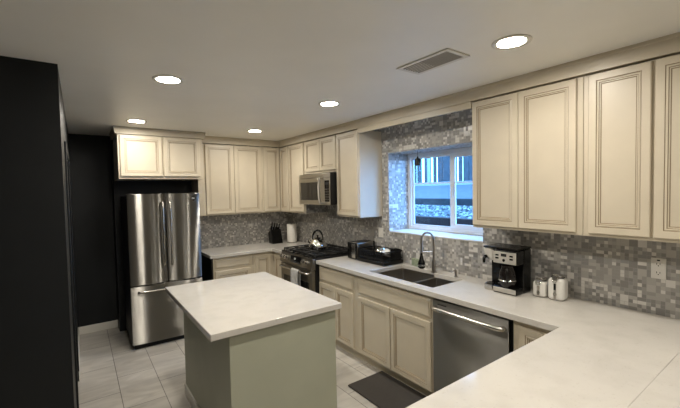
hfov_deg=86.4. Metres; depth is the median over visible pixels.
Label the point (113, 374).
floor
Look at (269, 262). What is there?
base cabinet
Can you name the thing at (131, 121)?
diffuser
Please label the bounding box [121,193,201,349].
refrigerator
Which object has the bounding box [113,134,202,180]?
upper cabinet
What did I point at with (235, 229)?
wall
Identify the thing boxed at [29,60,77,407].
wall
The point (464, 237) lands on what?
window sill
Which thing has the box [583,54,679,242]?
upper cabinet
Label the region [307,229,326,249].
tea kettle
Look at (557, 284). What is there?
canister
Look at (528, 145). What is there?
upper cabinet
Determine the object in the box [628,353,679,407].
countertop
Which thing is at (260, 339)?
kitchen island
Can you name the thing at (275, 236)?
knife block
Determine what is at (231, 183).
upper cabinet
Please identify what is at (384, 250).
bowl
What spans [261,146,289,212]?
upper cabinet
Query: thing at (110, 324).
baseboard
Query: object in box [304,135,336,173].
upper cabinet
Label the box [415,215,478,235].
wall
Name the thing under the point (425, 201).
wall
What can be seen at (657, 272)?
socket
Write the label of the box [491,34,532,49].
recessed light
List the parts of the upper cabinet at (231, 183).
door, door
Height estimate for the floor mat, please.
0.016 m
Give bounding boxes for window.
[408,147,482,235]
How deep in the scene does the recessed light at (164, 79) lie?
2.33 m
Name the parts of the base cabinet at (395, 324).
cabinet door, drawer, cabinet door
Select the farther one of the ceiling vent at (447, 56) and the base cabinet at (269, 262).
the base cabinet at (269, 262)
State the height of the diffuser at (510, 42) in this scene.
0.002 m
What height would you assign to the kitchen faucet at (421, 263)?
0.383 m
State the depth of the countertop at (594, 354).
1.70 m
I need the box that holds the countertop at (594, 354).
[316,256,679,407]
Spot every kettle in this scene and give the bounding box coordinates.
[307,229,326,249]
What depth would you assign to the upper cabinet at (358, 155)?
3.98 m
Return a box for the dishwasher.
[431,298,513,392]
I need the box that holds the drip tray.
[357,254,402,265]
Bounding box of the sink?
[378,268,452,287]
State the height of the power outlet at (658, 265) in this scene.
0.124 m
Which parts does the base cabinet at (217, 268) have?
panel, drawer, cabinet door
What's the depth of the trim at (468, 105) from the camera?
3.14 m
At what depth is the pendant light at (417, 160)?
3.70 m
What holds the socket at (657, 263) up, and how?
attached to the power outlet at (658, 265)
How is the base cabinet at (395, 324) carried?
on the floor
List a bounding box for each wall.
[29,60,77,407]
[68,134,117,326]
[110,140,290,330]
[290,53,679,318]
[415,198,472,205]
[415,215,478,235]
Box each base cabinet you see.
[201,254,252,280]
[253,251,281,277]
[319,265,361,359]
[356,275,434,395]
[513,320,550,350]
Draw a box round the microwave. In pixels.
[299,173,336,204]
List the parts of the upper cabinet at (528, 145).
door, door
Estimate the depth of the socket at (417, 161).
3.70 m
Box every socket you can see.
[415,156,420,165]
[655,261,661,266]
[655,270,661,275]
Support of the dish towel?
hanging from the gas range at (303, 259)
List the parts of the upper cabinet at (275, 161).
door, door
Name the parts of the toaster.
control plate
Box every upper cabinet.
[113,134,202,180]
[192,144,262,215]
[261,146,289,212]
[288,142,325,213]
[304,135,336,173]
[336,130,382,217]
[472,77,583,235]
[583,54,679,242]
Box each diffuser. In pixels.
[129,120,143,122]
[157,77,179,82]
[322,102,336,105]
[497,37,525,47]
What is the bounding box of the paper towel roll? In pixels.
[287,223,296,242]
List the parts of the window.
fixed sash, sliding sash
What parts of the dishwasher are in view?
handle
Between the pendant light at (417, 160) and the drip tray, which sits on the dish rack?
the drip tray
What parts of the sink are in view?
bowl, bowl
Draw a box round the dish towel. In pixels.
[290,268,300,285]
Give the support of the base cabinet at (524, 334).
on the floor
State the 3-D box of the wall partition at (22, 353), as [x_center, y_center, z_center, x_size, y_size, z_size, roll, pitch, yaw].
[-2.759,0.485,1.276,2.645,2.431,0.115,-3,3,-36]
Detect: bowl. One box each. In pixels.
[375,247,385,251]
[382,249,389,254]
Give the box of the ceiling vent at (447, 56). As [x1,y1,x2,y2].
[396,48,469,74]
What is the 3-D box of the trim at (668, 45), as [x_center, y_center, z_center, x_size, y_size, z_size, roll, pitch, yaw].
[0.296,-0.803,2.719,1.198,0.089,5.691,-3,3,-36]
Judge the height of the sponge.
0.075 m
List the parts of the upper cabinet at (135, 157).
door, door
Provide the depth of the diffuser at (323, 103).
3.08 m
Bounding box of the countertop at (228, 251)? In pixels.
[201,240,308,258]
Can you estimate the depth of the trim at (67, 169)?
2.56 m
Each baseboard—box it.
[78,320,118,334]
[78,328,79,380]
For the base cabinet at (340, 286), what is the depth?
3.72 m
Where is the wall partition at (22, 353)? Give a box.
[0,56,46,407]
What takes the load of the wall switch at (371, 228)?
attached to the wall at (609, 271)
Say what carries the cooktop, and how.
in the gas range at (303, 259)
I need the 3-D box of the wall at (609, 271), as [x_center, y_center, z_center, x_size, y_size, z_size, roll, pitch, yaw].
[1.565,0.336,2.898,0.360,2.431,8.650,-3,3,-36]
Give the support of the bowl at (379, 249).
in the dish rack
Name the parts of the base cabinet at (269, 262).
door, door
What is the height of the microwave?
0.376 m
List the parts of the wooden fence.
fence post, rail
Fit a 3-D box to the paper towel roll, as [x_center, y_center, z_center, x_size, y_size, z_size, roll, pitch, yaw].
[-0.736,0.438,5.525,0.156,0.293,0.156,-3,3,-36]
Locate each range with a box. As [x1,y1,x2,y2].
[279,243,347,293]
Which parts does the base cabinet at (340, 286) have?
cabinet door, drawer, cabinet door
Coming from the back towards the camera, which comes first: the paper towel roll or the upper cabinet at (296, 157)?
the paper towel roll
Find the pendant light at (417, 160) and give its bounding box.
[415,151,420,166]
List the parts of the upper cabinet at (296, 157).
cabinet door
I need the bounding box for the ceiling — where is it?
[0,0,679,140]
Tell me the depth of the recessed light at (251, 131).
4.40 m
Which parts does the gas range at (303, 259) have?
handle, control panel, oven door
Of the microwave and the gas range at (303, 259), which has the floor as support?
the gas range at (303, 259)
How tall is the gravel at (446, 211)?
1.380 m
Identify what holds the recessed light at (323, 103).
in the ceiling
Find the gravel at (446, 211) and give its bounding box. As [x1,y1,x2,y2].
[415,204,472,218]
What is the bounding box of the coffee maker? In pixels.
[482,243,530,295]
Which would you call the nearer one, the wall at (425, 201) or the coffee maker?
the coffee maker
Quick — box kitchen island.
[165,272,341,407]
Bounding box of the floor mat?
[348,371,426,407]
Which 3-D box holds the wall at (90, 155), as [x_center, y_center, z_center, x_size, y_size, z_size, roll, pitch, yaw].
[-4.212,0.417,3.843,3.300,2.431,0.350,-3,3,-36]
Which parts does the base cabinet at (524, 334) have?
cabinet door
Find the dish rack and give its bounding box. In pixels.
[357,245,402,265]
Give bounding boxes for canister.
[533,277,547,296]
[548,274,567,300]
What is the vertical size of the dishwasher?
0.868 m
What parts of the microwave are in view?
door, handle, control panel, panel frame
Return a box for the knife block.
[268,222,282,243]
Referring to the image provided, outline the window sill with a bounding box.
[389,229,482,242]
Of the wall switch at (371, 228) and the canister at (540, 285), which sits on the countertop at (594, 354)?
the canister at (540, 285)
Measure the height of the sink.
0.208 m
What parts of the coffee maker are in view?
lid, carafe handle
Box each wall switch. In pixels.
[370,227,373,236]
[378,228,382,236]
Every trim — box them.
[64,141,78,407]
[109,126,204,139]
[202,32,679,147]
[358,102,471,132]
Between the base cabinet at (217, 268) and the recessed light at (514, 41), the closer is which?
the recessed light at (514, 41)
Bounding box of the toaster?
[347,240,374,258]
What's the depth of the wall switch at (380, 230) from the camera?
4.10 m
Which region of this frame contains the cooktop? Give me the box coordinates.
[282,246,347,258]
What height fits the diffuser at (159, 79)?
0.002 m
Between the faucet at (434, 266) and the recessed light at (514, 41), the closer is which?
the recessed light at (514, 41)
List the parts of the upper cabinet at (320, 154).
door, door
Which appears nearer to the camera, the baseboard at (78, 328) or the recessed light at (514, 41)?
the recessed light at (514, 41)
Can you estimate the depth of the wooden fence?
8.46 m
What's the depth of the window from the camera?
3.71 m
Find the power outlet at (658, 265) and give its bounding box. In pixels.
[651,257,666,279]
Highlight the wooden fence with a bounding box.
[414,156,472,185]
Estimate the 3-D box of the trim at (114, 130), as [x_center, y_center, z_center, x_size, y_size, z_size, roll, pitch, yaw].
[-2.213,-0.822,4.394,0.960,0.077,0.615,-3,3,-36]
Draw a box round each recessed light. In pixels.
[126,119,146,122]
[152,75,183,84]
[247,130,262,132]
[318,101,339,106]
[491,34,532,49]
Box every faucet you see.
[418,231,440,272]
[431,260,436,272]
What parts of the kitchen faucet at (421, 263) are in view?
spout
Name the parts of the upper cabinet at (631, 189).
door, door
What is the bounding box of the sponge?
[412,258,418,266]
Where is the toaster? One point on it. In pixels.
(353, 246)
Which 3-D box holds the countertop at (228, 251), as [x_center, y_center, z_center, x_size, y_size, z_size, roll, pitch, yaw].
[-1.095,0.631,5.031,1.474,0.040,0.985,-3,3,-36]
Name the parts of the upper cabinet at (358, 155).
cabinet door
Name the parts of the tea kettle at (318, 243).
handle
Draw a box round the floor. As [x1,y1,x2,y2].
[78,327,379,407]
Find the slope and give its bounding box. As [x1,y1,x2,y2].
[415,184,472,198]

